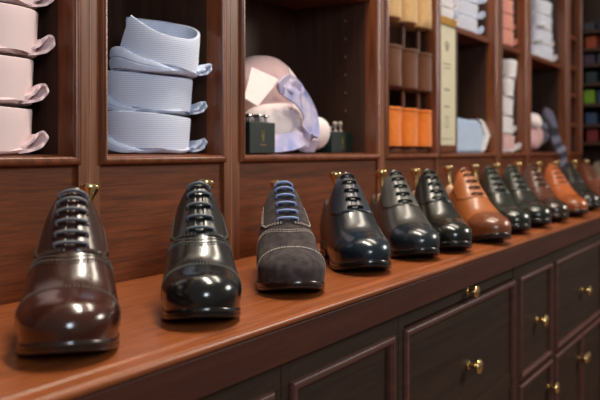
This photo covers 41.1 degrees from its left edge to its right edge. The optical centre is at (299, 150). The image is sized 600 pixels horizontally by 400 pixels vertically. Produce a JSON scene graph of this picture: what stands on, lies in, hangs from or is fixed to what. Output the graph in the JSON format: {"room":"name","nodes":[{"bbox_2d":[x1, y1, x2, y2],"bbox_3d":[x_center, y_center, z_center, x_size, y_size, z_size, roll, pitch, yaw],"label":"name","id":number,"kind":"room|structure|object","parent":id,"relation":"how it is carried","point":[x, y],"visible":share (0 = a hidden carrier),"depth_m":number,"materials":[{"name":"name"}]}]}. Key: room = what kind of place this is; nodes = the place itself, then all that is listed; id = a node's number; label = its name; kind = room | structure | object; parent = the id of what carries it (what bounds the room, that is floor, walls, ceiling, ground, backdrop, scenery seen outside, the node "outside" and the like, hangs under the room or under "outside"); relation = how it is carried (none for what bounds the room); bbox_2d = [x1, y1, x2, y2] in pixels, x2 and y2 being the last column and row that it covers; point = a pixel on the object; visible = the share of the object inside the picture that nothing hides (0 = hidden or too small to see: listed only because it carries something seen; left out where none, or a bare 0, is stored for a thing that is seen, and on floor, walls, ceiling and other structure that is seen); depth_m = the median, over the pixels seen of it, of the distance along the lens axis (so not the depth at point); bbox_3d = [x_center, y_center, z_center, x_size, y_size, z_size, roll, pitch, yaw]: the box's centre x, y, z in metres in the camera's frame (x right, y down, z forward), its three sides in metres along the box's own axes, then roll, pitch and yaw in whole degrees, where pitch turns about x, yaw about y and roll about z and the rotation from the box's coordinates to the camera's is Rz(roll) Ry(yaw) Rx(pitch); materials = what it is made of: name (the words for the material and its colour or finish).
{"room":"clothing store","nodes":[
{"label":"clothing store","id":0,"kind":"room"},
{"bbox_3d":[1.729,1.105,0.988,4.500,0.050,8.500,0,0,32],"label":"floor","id":1,"kind":"structure","parent":0,"visible":0},
{"bbox_2d":[197,365,279,399],"bbox_3d":[-0.452,0.668,0.854,0.592,0.820,0.694,0,0,32],"label":"base cabinet","id":2,"kind":"object","parent":1,"relation":"on","point":[265,385],"visible":0.18,"depth_m":0.95,"materials":[{"name":"brown wood"}]},
{"bbox_2d":[280,316,397,399],"bbox_3d":[-0.178,0.668,1.297,0.592,0.820,0.345,0,0,32],"label":"base cabinet","id":3,"kind":"object","parent":1,"relation":"on","point":[363,365],"visible":0.26,"depth_m":1.16,"materials":[{"name":"brown wood"}]},
{"bbox_2d":[398,267,515,399],"bbox_3d":[0.090,0.668,1.713,0.610,0.820,0.640,0,0,32],"label":"base cabinet","id":4,"kind":"object","parent":1,"relation":"on","point":[459,345],"visible":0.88,"depth_m":1.55,"materials":[{"name":"brown wood"}]},
{"bbox_2d":[0,209,599,399],"bbox_3d":[0.122,0.229,1.806,0.646,0.058,4.800,0,0,32],"label":"countertop","id":5,"kind":"structure","parent":4,"relation":"on","point":[155,357],"depth_m":0.97,"materials":[{"name":"brown wood"}]},
{"bbox_2d":[0,0,88,304],"bbox_3d":[-0.573,-0.425,0.957,0.258,1.250,0.626,0,0,32],"label":"shelving unit","id":6,"kind":"object","parent":5,"relation":"on","point":[31,183],"visible":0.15,"depth_m":1.13,"materials":[{"name":"brown wood"}]},
{"bbox_2d":[0,106,48,153],"bbox_3d":[-0.454,-0.031,1.085,0.150,0.071,0.180,0,0,40],"label":"shirt","id":7,"kind":"object","parent":6,"relation":"on","point":[16,137],"visible":1,"depth_m":1.07,"materials":[{"name":"pink fabric"}]},
{"bbox_2d":[0,55,48,106],"bbox_3d":[-0.453,-0.100,1.087,0.150,0.073,0.181,0,0,37],"label":"shirt","id":8,"kind":"object","parent":7,"relation":"on","point":[17,89],"visible":1,"depth_m":1.08,"materials":[{"name":"pink fabric"}]},
{"bbox_2d":[0,3,54,58],"bbox_3d":[-0.448,-0.168,1.095,0.150,0.074,0.180,0,0,35],"label":"shirt","id":9,"kind":"object","parent":8,"relation":"on","point":[18,24],"visible":0.96,"depth_m":1.08,"materials":[{"name":"pink fabric"}]},
{"bbox_2d":[0,0,53,9],"bbox_3d":[-0.447,-0.235,1.097,0.150,0.074,0.180,0,0,32],"label":"shirt","id":10,"kind":"object","parent":9,"relation":"on","point":[31,4],"visible":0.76,"depth_m":1.10,"materials":[{"name":"pink fabric"}]},
{"bbox_2d":[15,187,120,354],"bbox_3d":[-0.247,0.120,0.882,0.102,0.159,0.312,0,0,-11],"label":"shoe","id":11,"kind":"object","parent":5,"relation":"on","point":[69,302],"visible":1,"depth_m":0.80,"materials":[{"name":"leather"}]},
{"bbox_2d":[80,183,99,202],"bbox_3d":[-0.270,0.091,1.005,0.030,0.102,0.046,0,0,9],"label":"tree","id":12,"kind":"object","parent":11,"relation":"in","point":[91,189],"visible":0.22,"depth_m":1.01,"materials":[{"name":"gold metal"}]},
{"bbox_2d":[89,0,230,282],"bbox_3d":[-0.318,-0.425,1.369,0.258,1.250,0.342,0,0,32],"label":"shelving unit","id":13,"kind":"object","parent":5,"relation":"on","point":[136,203],"visible":0.26,"depth_m":1.31,"materials":[{"name":"brown wood"}]},
{"bbox_2d":[108,111,206,152],"bbox_3d":[-0.266,-0.031,1.381,0.140,0.070,0.178,0,0,29],"label":"shirt","id":14,"kind":"object","parent":13,"relation":"on","point":[128,131],"visible":0.92,"depth_m":1.31,"materials":[{"name":"blue fabric"}]},
{"bbox_2d":[108,70,206,115],"bbox_3d":[-0.265,-0.098,1.383,0.140,0.072,0.176,0,0,33],"label":"shirt","id":15,"kind":"object","parent":14,"relation":"on","point":[127,91],"visible":0.8,"depth_m":1.31,"materials":[{"name":"blue fabric"}]},
{"bbox_2d":[109,15,211,78],"bbox_3d":[-0.249,-0.183,1.374,0.140,0.109,0.171,0,0,32],"label":"shirt","id":16,"kind":"object","parent":15,"relation":"on","point":[154,47],"visible":0.93,"depth_m":1.31,"materials":[{"name":"blue fabric"}]},
{"bbox_2d":[161,180,241,319],"bbox_3d":[-0.126,0.119,1.029,0.096,0.162,0.293,0,0,-6],"label":"shoe","id":17,"kind":"object","parent":5,"relation":"on","point":[201,279],"visible":1,"depth_m":0.95,"materials":[{"name":"black leather"}]},
{"bbox_2d":[201,179,214,189],"bbox_3d":[-0.139,0.091,1.143,0.029,0.102,0.045,0,0,13],"label":"tree","id":18,"kind":"object","parent":17,"relation":"in","point":[210,183],"visible":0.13,"depth_m":1.15,"materials":[{"name":"gold metal"}]},
{"bbox_2d":[256,180,325,290],"bbox_3d":[-0.018,0.122,1.223,0.098,0.155,0.300,0,0,-4],"label":"shoe","id":19,"kind":"object","parent":5,"relation":"on","point":[289,257],"visible":1,"depth_m":1.14,"materials":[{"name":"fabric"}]},
{"bbox_2d":[270,181,277,187],"bbox_3d":[-0.037,0.101,1.340,0.028,0.102,0.044,0,0,-7],"label":"tree","id":20,"kind":"object","parent":19,"relation":"in","point":[272,183],"visible":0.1,"depth_m":1.34,"materials":[{"name":"gold metal"}]},
{"bbox_2d":[231,0,381,259],"bbox_3d":[-0.064,-0.425,1.780,0.258,1.250,0.624,0,0,32],"label":"shelving unit","id":21,"kind":"object","parent":5,"relation":"on","point":[333,48],"visible":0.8,"depth_m":1.96,"materials":[{"name":"brown wood"}]},
{"bbox_2d":[245,122,274,152],"bbox_3d":[-0.091,-0.026,1.573,0.046,0.060,0.088,0,0,32],"label":"gift box","id":22,"kind":"object","parent":21,"relation":"on","point":[259,136],"visible":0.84,"depth_m":1.55,"materials":[{"name":"green cardboard"}]},
{"bbox_2d":[246,113,252,121],"bbox_3d":[-0.097,-0.065,1.542,0.013,0.016,0.014,0,0,32],"label":"cufflink","id":23,"kind":"object","parent":22,"relation":"on","point":[249,115],"visible":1,"depth_m":1.54,"materials":[{"name":"silver metal"}]},
{"bbox_2d":[256,114,262,121],"bbox_3d":[-0.080,-0.065,1.566,0.013,0.016,0.014,0,0,32],"label":"cufflink","id":24,"kind":"object","parent":22,"relation":"on","point":[259,116],"visible":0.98,"depth_m":1.56,"materials":[{"name":"silver metal"}]},
{"bbox_2d":[262,114,268,122],"bbox_3d":[-0.068,-0.065,1.592,0.013,0.016,0.014,0,0,32],"label":"cufflink","id":25,"kind":"object","parent":22,"relation":"on","point":[265,116],"visible":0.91,"depth_m":1.59,"materials":[{"name":"silver metal"}]},
{"bbox_2d":[245,56,329,150],"bbox_3d":[-0.066,-0.104,1.734,0.168,0.209,0.402,0,0,32],"label":"shirt","id":26,"kind":"object","parent":21,"relation":"on","point":[262,73],"visible":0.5,"depth_m":1.67,"materials":[{"name":"pink fabric"}]},
{"bbox_2d":[275,74,319,152],"bbox_3d":[-0.007,-0.076,1.703,0.082,0.162,0.201,0,0,37],"label":"tie","id":27,"kind":"object","parent":26,"relation":"attached to","point":[290,87],"visible":0.98,"depth_m":1.67,"materials":[{"name":"fabric"}]},
{"bbox_2d":[307,132,351,152],"bbox_3d":[0.073,-0.021,1.952,0.071,0.050,0.105,0,0,32],"label":"gift box","id":28,"kind":"object","parent":21,"relation":"on","point":[338,142],"visible":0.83,"depth_m":1.92,"materials":[{"name":"green cardboard"}]},
{"bbox_2d":[332,121,336,131],"bbox_3d":[0.085,-0.059,1.946,0.013,0.026,0.013,0,0,-14],"label":"cufflink","id":29,"kind":"object","parent":28,"relation":"on","point":[334,123],"visible":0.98,"depth_m":1.94,"materials":[{"name":"silver metal"}]},
{"bbox_2d":[337,122,342,131],"bbox_3d":[0.099,-0.059,1.968,0.013,0.026,0.013,0,0,-14],"label":"cufflink","id":30,"kind":"object","parent":28,"relation":"on","point":[340,124],"visible":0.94,"depth_m":1.97,"materials":[{"name":"silver metal"}]},
{"bbox_2d":[320,172,391,269],"bbox_3d":[0.090,0.119,1.417,0.096,0.162,0.300,0,0,-10],"label":"shoe","id":31,"kind":"object","parent":5,"relation":"on","point":[352,238],"visible":1,"depth_m":1.35,"materials":[{"name":"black leather"}]},
{"bbox_2d":[329,172,341,186],"bbox_3d":[0.070,0.091,1.534,0.028,0.102,0.044,0,0,-10],"label":"tree","id":32,"kind":"object","parent":31,"relation":"in","point":[334,176],"visible":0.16,"depth_m":1.53,"materials":[{"name":"gold metal"}]},
{"bbox_2d":[369,170,439,256],"bbox_3d":[0.197,0.119,1.582,0.096,0.162,0.300,0,0,-11],"label":"shoe","id":33,"kind":"object","parent":5,"relation":"on","point":[399,216],"visible":0.87,"depth_m":1.51,"materials":[{"name":"grey leather"}]},
{"bbox_2d":[375,170,386,201],"bbox_3d":[0.175,0.091,1.698,0.028,0.102,0.044,0,0,-11],"label":"tree","id":34,"kind":"object","parent":33,"relation":"in","point":[381,174],"visible":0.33,"depth_m":1.70,"materials":[{"name":"gold metal"}]},
{"bbox_2d":[382,0,438,191],"bbox_3d":[0.194,-0.425,2.197,0.258,1.250,0.358,0,0,32],"label":"shelving unit","id":35,"kind":"object","parent":5,"relation":"on","point":[404,162],"visible":0.23,"depth_m":2.27,"materials":[{"name":"brown wood"}]},
{"bbox_2d":[389,24,427,152],"bbox_3d":[0.248,-0.306,2.176,0.102,0.620,0.293,0,0,32],"label":"rack","id":36,"kind":"object","parent":35,"relation":"on","point":[398,149],"visible":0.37,"depth_m":2.15,"materials":[{"name":"brown wood"}]},
{"bbox_2d":[389,0,400,21],"bbox_3d":[0.221,-0.411,2.069,0.081,0.140,0.101,0,0,32],"label":"roll","id":37,"kind":"object","parent":36,"relation":"on","point":[394,5],"visible":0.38,"depth_m":2.04,"materials":[{"name":"beige fabric"}]},
{"bbox_2d":[389,44,401,87],"bbox_3d":[0.221,-0.219,2.069,0.081,0.106,0.101,0,0,32],"label":"roll","id":38,"kind":"object","parent":36,"relation":"on","point":[395,50],"visible":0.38,"depth_m":2.03,"materials":[{"name":"brown leather"}]},
{"bbox_2d":[389,106,401,146],"bbox_3d":[0.221,-0.062,2.069,0.081,0.102,0.101,0,0,32],"label":"roll","id":39,"kind":"object","parent":36,"relation":"on","point":[395,112],"visible":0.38,"depth_m":2.03,"materials":[{"name":"orange fabric"}]},
{"bbox_2d":[389,0,417,26],"bbox_3d":[0.277,-0.411,2.157,0.080,0.140,0.100,0,0,32],"label":"roll","id":40,"kind":"object","parent":36,"relation":"on","point":[409,8],"visible":0.77,"depth_m":2.12,"materials":[{"name":"beige leather"}]},
{"bbox_2d":[389,48,418,90],"bbox_3d":[0.277,-0.219,2.157,0.080,0.106,0.100,0,0,32],"label":"roll","id":41,"kind":"object","parent":36,"relation":"on","point":[409,57],"visible":0.64,"depth_m":2.12,"materials":[{"name":"brown leather"}]},
{"bbox_2d":[400,108,418,146],"bbox_3d":[0.277,-0.062,2.157,0.080,0.102,0.100,0,0,32],"label":"roll","id":42,"kind":"object","parent":36,"relation":"on","point":[409,116],"visible":0.51,"depth_m":2.12,"materials":[{"name":"orange leather"}]},
{"bbox_2d":[405,52,431,92],"bbox_3d":[0.332,-0.219,2.246,0.076,0.106,0.096,0,0,32],"label":"roll","id":43,"kind":"object","parent":36,"relation":"on","point":[424,85],"visible":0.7,"depth_m":2.21,"materials":[{"name":"brown fabric"}]},
{"bbox_2d":[405,0,431,31],"bbox_3d":[0.332,-0.411,2.246,0.076,0.140,0.096,0,0,32],"label":"roll","id":44,"kind":"object","parent":36,"relation":"on","point":[424,21],"visible":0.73,"depth_m":2.21,"materials":[{"name":"beige fabric"}]},
{"bbox_2d":[417,110,431,146],"bbox_3d":[0.332,-0.062,2.246,0.076,0.102,0.096,0,0,32],"label":"roll","id":45,"kind":"object","parent":36,"relation":"on","point":[424,116],"visible":0.47,"depth_m":2.21,"materials":[{"name":"orange leather"}]},
{"bbox_2d":[414,169,471,249],"bbox_3d":[0.282,0.119,1.688,0.096,0.162,0.300,0,0,-9],"label":"shoe","id":46,"kind":"object","parent":5,"relation":"on","point":[433,200],"visible":0.74,"depth_m":1.62,"materials":[{"name":"black leather"}]},
{"bbox_2d":[410,169,420,194],"bbox_3d":[0.263,0.091,1.805,0.028,0.102,0.044,0,0,-9],"label":"tree","id":47,"kind":"object","parent":46,"relation":"in","point":[415,173],"visible":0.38,"depth_m":1.80,"materials":[{"name":"gold wood"}]},
{"bbox_2d":[437,0,497,188],"bbox_3d":[0.434,-0.425,2.585,0.258,1.250,0.555,0,0,32],"label":"shelving unit","id":48,"kind":"object","parent":5,"relation":"on","point":[477,54],"visible":0.35,"depth_m":2.74,"materials":[{"name":"brown wood"}]},
{"bbox_2d":[441,15,456,152],"bbox_3d":[0.433,-0.196,2.367,0.012,0.400,0.150,0,0,32],"label":"framed notice","id":49,"kind":"object","parent":48,"relation":"on","point":[448,25],"visible":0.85,"depth_m":2.38,"materials":[{"name":"beige paper"}]},
{"bbox_2d":[441,7,459,24],"bbox_3d":[0.423,-0.414,2.508,0.120,0.056,0.160,0,0,32],"label":"shirt","id":50,"kind":"object","parent":48,"relation":"on","point":[446,12],"visible":0.12,"depth_m":2.45,"materials":[{"name":"white fabric"}]},
{"bbox_2d":[441,0,457,9],"bbox_3d":[0.422,-0.466,2.509,0.120,0.056,0.160,0,0,26],"label":"shirt","id":51,"kind":"object","parent":50,"relation":"on","point":[448,4],"visible":0.39,"depth_m":2.46,"materials":[{"name":"white fabric"}]},
{"bbox_2d":[453,14,483,33],"bbox_3d":[0.528,-0.413,2.670,0.141,0.054,0.208,0,0,23],"label":"shirt","id":52,"kind":"object","parent":48,"relation":"on","point":[468,23],"visible":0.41,"depth_m":2.60,"materials":[{"name":"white fabric"}]},
{"bbox_2d":[452,0,485,19],"bbox_3d":[0.527,-0.464,2.670,0.140,0.055,0.209,0,0,29],"label":"shirt","id":53,"kind":"object","parent":52,"relation":"on","point":[464,8],"visible":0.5,"depth_m":2.60,"materials":[{"name":"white fabric"}]},
{"bbox_2d":[462,0,486,5],"bbox_3d":[0.528,-0.514,2.669,0.141,0.056,0.208,0,0,35],"label":"shirt","id":54,"kind":"object","parent":53,"relation":"on","point":[476,2],"visible":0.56,"depth_m":2.66,"materials":[{"name":"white fabric"}]},
{"bbox_2d":[457,118,489,151],"bbox_3d":[0.529,-0.051,2.590,0.064,0.110,0.354,0,0,32],"label":"shirt","id":55,"kind":"object","parent":48,"relation":"on","point":[472,135],"visible":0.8,"depth_m":2.58,"materials":[{"name":"blue fabric"}]},
{"bbox_2d":[448,167,510,240],"bbox_3d":[0.393,0.119,1.844,0.096,0.162,0.300,0,0,-13],"label":"shoe","id":56,"kind":"object","parent":5,"relation":"on","point":[486,223],"visible":0.77,"depth_m":1.77,"materials":[{"name":"brown leather"}]},
{"bbox_2d":[443,166,452,194],"bbox_3d":[0.366,0.087,1.959,0.028,0.102,0.044,0,0,-13],"label":"tree","id":57,"kind":"object","parent":56,"relation":"in","point":[448,169],"visible":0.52,"depth_m":1.96,"materials":[{"name":"gold wood"}]},
{"bbox_2d":[479,166,530,231],"bbox_3d":[0.496,0.119,2.038,0.096,0.162,0.300,0,0,-11],"label":"shoe","id":58,"kind":"object","parent":5,"relation":"on","point":[490,181],"visible":0.66,"depth_m":1.98,"materials":[{"name":"black leather"}]},
{"bbox_2d":[470,164,478,180],"bbox_3d":[0.474,0.087,2.154,0.028,0.102,0.044,0,0,-11],"label":"tree","id":59,"kind":"object","parent":58,"relation":"in","point":[474,167],"visible":0.23,"depth_m":2.15,"materials":[{"name":"gold metal"}]},
{"bbox_2d":[498,0,526,178],"bbox_3d":[0.672,-0.425,2.970,0.258,1.250,0.350,0,0,32],"label":"shelving unit","id":60,"kind":"object","parent":5,"relation":"on","point":[518,52],"visible":0.34,"depth_m":3.03,"materials":[{"name":"brown wood"}]},
{"bbox_2d":[503,29,516,46],"bbox_3d":[0.735,-0.417,2.994,0.124,0.062,0.162,0,0,32],"label":"shirt","id":61,"kind":"object","parent":60,"relation":"on","point":[508,35],"visible":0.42,"depth_m":2.94,"materials":[{"name":"fabric"}]},
{"bbox_2d":[503,13,514,30],"bbox_3d":[0.735,-0.476,2.994,0.125,0.062,0.160,0,0,26],"label":"shirt","id":62,"kind":"object","parent":61,"relation":"on","point":[508,24],"visible":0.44,"depth_m":2.94,"materials":[{"name":"fabric"}]},
{"bbox_2d":[503,0,513,15],"bbox_3d":[0.735,-0.534,2.994,0.124,0.064,0.164,0,0,20],"label":"shirt","id":63,"kind":"object","parent":62,"relation":"on","point":[508,9],"visible":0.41,"depth_m":2.94,"materials":[{"name":"fabric"}]},
{"bbox_2d":[503,134,520,151],"bbox_3d":[0.735,-0.030,2.960,0.118,0.070,0.208,0,0,32],"label":"shirt","id":64,"kind":"object","parent":60,"relation":"on","point":[508,140],"visible":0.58,"depth_m":2.92,"materials":[{"name":"fabric"}]},
{"bbox_2d":[503,116,516,134],"bbox_3d":[0.732,-0.097,2.957,0.117,0.071,0.209,0,0,20],"label":"shirt","id":65,"kind":"object","parent":64,"relation":"on","point":[508,128],"visible":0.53,"depth_m":2.89,"materials":[{"name":"white fabric"}]},
{"bbox_2d":[503,97,512,116],"bbox_3d":[0.734,-0.163,2.961,0.118,0.072,0.208,0,0,9],"label":"shirt","id":66,"kind":"object","parent":65,"relation":"on","point":[507,102],"visible":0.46,"depth_m":2.87,"materials":[{"name":"white fabric"}]},
{"bbox_2d":[503,78,513,97],"bbox_3d":[0.731,-0.227,2.956,0.116,0.071,0.208,0,0,-3],"label":"shirt","id":67,"kind":"object","parent":66,"relation":"on","point":[508,84],"visible":0.31,"depth_m":2.86,"materials":[{"name":"white fabric"}]},
{"bbox_2d":[503,59,516,79],"bbox_3d":[0.734,-0.293,2.961,0.119,0.070,0.209,0,0,-14],"label":"shirt","id":68,"kind":"object","parent":67,"relation":"on","point":[509,66],"visible":0.25,"depth_m":2.87,"materials":[{"name":"white fabric"}]},
{"bbox_2d":[502,165,551,225],"bbox_3d":[0.593,0.119,2.195,0.096,0.162,0.300,0,0,-12],"label":"shoe","id":69,"kind":"object","parent":5,"relation":"on","point":[540,214],"visible":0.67,"depth_m":2.13,"materials":[{"name":"black leather"}]},
{"bbox_2d":[491,163,499,171],"bbox_3d":[0.569,0.087,2.310,0.028,0.102,0.044,0,0,-12],"label":"tree","id":70,"kind":"object","parent":69,"relation":"in","point":[496,165],"visible":0.23,"depth_m":2.31,"materials":[{"name":"gold metal"}]},
{"bbox_2d":[523,164,568,220],"bbox_3d":[0.694,0.119,2.349,0.096,0.162,0.300,0,0,-10],"label":"shoe","id":71,"kind":"object","parent":5,"relation":"on","point":[532,176],"visible":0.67,"depth_m":2.29,"materials":[{"name":"brown leather"}]},
{"bbox_2d":[513,163,521,172],"bbox_3d":[0.674,0.087,2.466,0.028,0.102,0.044,0,0,-10],"label":"tree","id":72,"kind":"object","parent":71,"relation":"in","point":[518,165],"visible":0.21,"depth_m":2.47,"materials":[{"name":"gold metal"}]},
{"bbox_2d":[527,0,566,176],"bbox_3d":[0.932,-0.425,3.389,0.258,1.250,0.635,0,0,32],"label":"shelving unit","id":73,"kind":"object","parent":5,"relation":"on","point":[546,79],"visible":0.27,"depth_m":3.57,"materials":[{"name":"brown wood"}]},
{"bbox_2d":[531,113,542,149],"bbox_3d":[0.962,-0.080,3.364,0.114,0.154,0.217,0,0,21],"label":"shirt","id":74,"kind":"object","parent":73,"relation":"on","point":[536,122],"visible":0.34,"depth_m":3.29,"materials":[{"name":"fabric"}]},
{"bbox_2d":[540,107,566,170],"bbox_3d":[1.029,-0.045,3.434,0.170,0.272,0.235,0,0,44],"label":"tie","id":75,"kind":"object","parent":74,"relation":"on","point":[548,119],"visible":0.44,"depth_m":3.41,"materials":[{"name":"grey fabric"}]},
{"bbox_2d":[531,43,556,61],"bbox_3d":[1.024,-0.419,3.470,0.132,0.066,0.270,0,0,32],"label":"shirt","id":76,"kind":"object","parent":73,"relation":"on","point":[546,52],"visible":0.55,"depth_m":3.38,"materials":[{"name":"white fabric"}]},
{"bbox_2d":[531,28,553,47],"bbox_3d":[1.024,-0.482,3.470,0.133,0.067,0.271,0,0,26],"label":"shirt","id":77,"kind":"object","parent":76,"relation":"on","point":[538,36],"visible":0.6,"depth_m":3.36,"materials":[{"name":"white fabric"}]},
{"bbox_2d":[531,13,551,32],"bbox_3d":[1.024,-0.544,3.470,0.132,0.068,0.272,0,0,20],"label":"shirt","id":78,"kind":"object","parent":77,"relation":"on","point":[539,21],"visible":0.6,"depth_m":3.35,"materials":[{"name":"white fabric"}]},
{"bbox_2d":[531,0,551,17],"bbox_3d":[1.024,-0.607,3.470,0.132,0.068,0.270,0,0,20],"label":"shirt","id":79,"kind":"object","parent":78,"relation":"on","point":[543,7],"visible":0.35,"depth_m":3.36,"materials":[{"name":"white fabric"}]},
{"bbox_2d":[544,163,587,215],"bbox_3d":[0.811,0.119,2.526,0.096,0.162,0.300,0,0,-10],"label":"shoe","id":80,"kind":"object","parent":5,"relation":"on","point":[578,206],"visible":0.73,"depth_m":2.46,"materials":[{"name":"leather"}]},
{"bbox_2d":[534,162,541,172],"bbox_3d":[0.791,0.087,2.643,0.028,0.102,0.044,0,0,-10],"label":"tree","id":81,"kind":"object","parent":80,"relation":"in","point":[538,164],"visible":0.32,"depth_m":2.64,"materials":[{"name":"gold metal"}]},
{"bbox_2d":[567,0,581,172],"bbox_3d":[1.174,-0.425,3.780,0.258,1.250,0.285,0,0,32],"label":"shelving unit","id":82,"kind":"object","parent":5,"relation":"on","point":[574,7],"visible":0.28,"depth_m":3.81,"materials":[{"name":"brown wood"}]},
{"bbox_2d":[561,162,599,209],"bbox_3d":[0.948,0.119,2.782,0.096,0.162,0.300,0,0,-8],"label":"shoe","id":83,"kind":"object","parent":5,"relation":"on","point":[570,173],"visible":0.59,"depth_m":2.72,"materials":[{"name":"black leather"}]},
{"bbox_2d":[579,161,599,196],"bbox_3d":[1.081,0.119,2.984,0.096,0.162,0.300,0,0,-8],"label":"shoe","id":84,"kind":"object","parent":5,"relation":"on","point":[587,172],"visible":0.48,"depth_m":2.96,"materials":[{"name":"brown leather"}]},
{"bbox_2d":[592,161,599,176],"bbox_3d":[1.180,0.119,3.125,0.096,0.162,0.300,0,0,-8],"label":"shoe","id":85,"kind":"object","parent":5,"relation":"on","point":[596,165],"visible":0.15,"depth_m":3.13,"materials":[{"name":"beige fabric"}]},
{"bbox_2d":[403,268,512,326],"bbox_3d":[0.328,0.275,1.566,0.044,0.029,0.602,0,0,32],"label":"drawer","id":86,"kind":"object","parent":4,"relation":"in","point":[429,314],"depth_m":1.52,"materials":[{"name":"brown wood"}]},
{"bbox_2d":[516,252,559,399],"bbox_3d":[0.345,0.668,2.125,0.610,0.820,0.325,0,0,32],"label":"base cabinet","id":87,"kind":"object","parent":1,"relation":"on","point":[534,278],"visible":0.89,"depth_m":1.98,"materials":[{"name":"brown wood"}]},
{"bbox_2d":[553,232,599,399],"bbox_3d":[0.602,0.668,2.539,0.610,0.820,0.646,0,0,32],"label":"base cabinet","id":88,"kind":"object","parent":1,"relation":"on","point":[576,266],"visible":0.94,"depth_m":2.38,"materials":[{"name":"brown wood"}]},
{"bbox_2d":[582,0,599,165],"bbox_3d":[1.577,0.014,3.898,0.820,2.128,0.250,0,0,32],"label":"bookcase","id":89,"kind":"object","parent":1,"relation":"on","point":[590,9],"visible":0.02,"depth_m":4.07,"materials":[{"name":"brown wood"}]},
{"bbox_2d":[583,90,596,103],"bbox_3d":[1.437,-0.262,3.938,0.052,0.064,0.140,0,0,32],"label":"cardboard box","id":90,"kind":"object","parent":89,"relation":"on","point":[589,96],"visible":0.69,"depth_m":3.88,"materials":[{"name":"green cardboard"}]},
{"bbox_2d":[583,54,596,63],"bbox_3d":[1.437,-0.445,3.938,0.052,0.045,0.140,0,0,32],"label":"cardboard box","id":91,"kind":"object","parent":89,"relation":"on","point":[587,59],"visible":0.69,"depth_m":3.88,"materials":[{"name":"purple cardboard"}]},
{"bbox_2d":[583,22,596,29],"bbox_3d":[1.437,-0.604,3.938,0.052,0.038,0.140,0,0,32],"label":"cardboard box","id":92,"kind":"object","parent":89,"relation":"on","point":[592,25],"visible":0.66,"depth_m":3.88,"materials":[{"name":"grey cardboard"}]},
{"bbox_2d":[586,36,599,47],"bbox_3d":[1.446,-0.526,3.933,0.052,0.056,0.140,0,0,32],"label":"cardboard box","id":93,"kind":"object","parent":89,"relation":"on","point":[591,42],"visible":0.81,"depth_m":3.88,"materials":[{"name":"cardboard"}]},
{"bbox_2d":[586,113,599,123],"bbox_3d":[1.446,-0.157,3.933,0.052,0.052,0.140,0,0,32],"label":"cardboard box","id":94,"kind":"object","parent":89,"relation":"on","point":[591,118],"visible":0.82,"depth_m":3.88,"materials":[{"name":"blue cardboard"}]},
{"bbox_2d":[586,72,599,82],"bbox_3d":[1.446,-0.357,3.933,0.052,0.052,0.140,0,0,32],"label":"cardboard box","id":95,"kind":"object","parent":89,"relation":"on","point":[591,77],"visible":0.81,"depth_m":3.88,"materials":[{"name":"grey cardboard"}]},
{"bbox_2d":[587,130,599,141],"bbox_3d":[1.450,-0.074,3.930,0.052,0.056,0.140,0,0,32],"label":"cardboard box","id":96,"kind":"object","parent":89,"relation":"on","point":[592,135],"visible":1,"depth_m":3.87,"materials":[{"name":"red cardboard"}]},
{"bbox_2d":[597,91,599,102],"bbox_3d":[1.492,-0.261,3.904,0.052,0.060,0.140,0,0,32],"label":"cardboard box","id":97,"kind":"object","parent":89,"relation":"on","point":[598,92],"visible":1,"depth_m":3.85,"materials":[{"name":"blue cardboard"}]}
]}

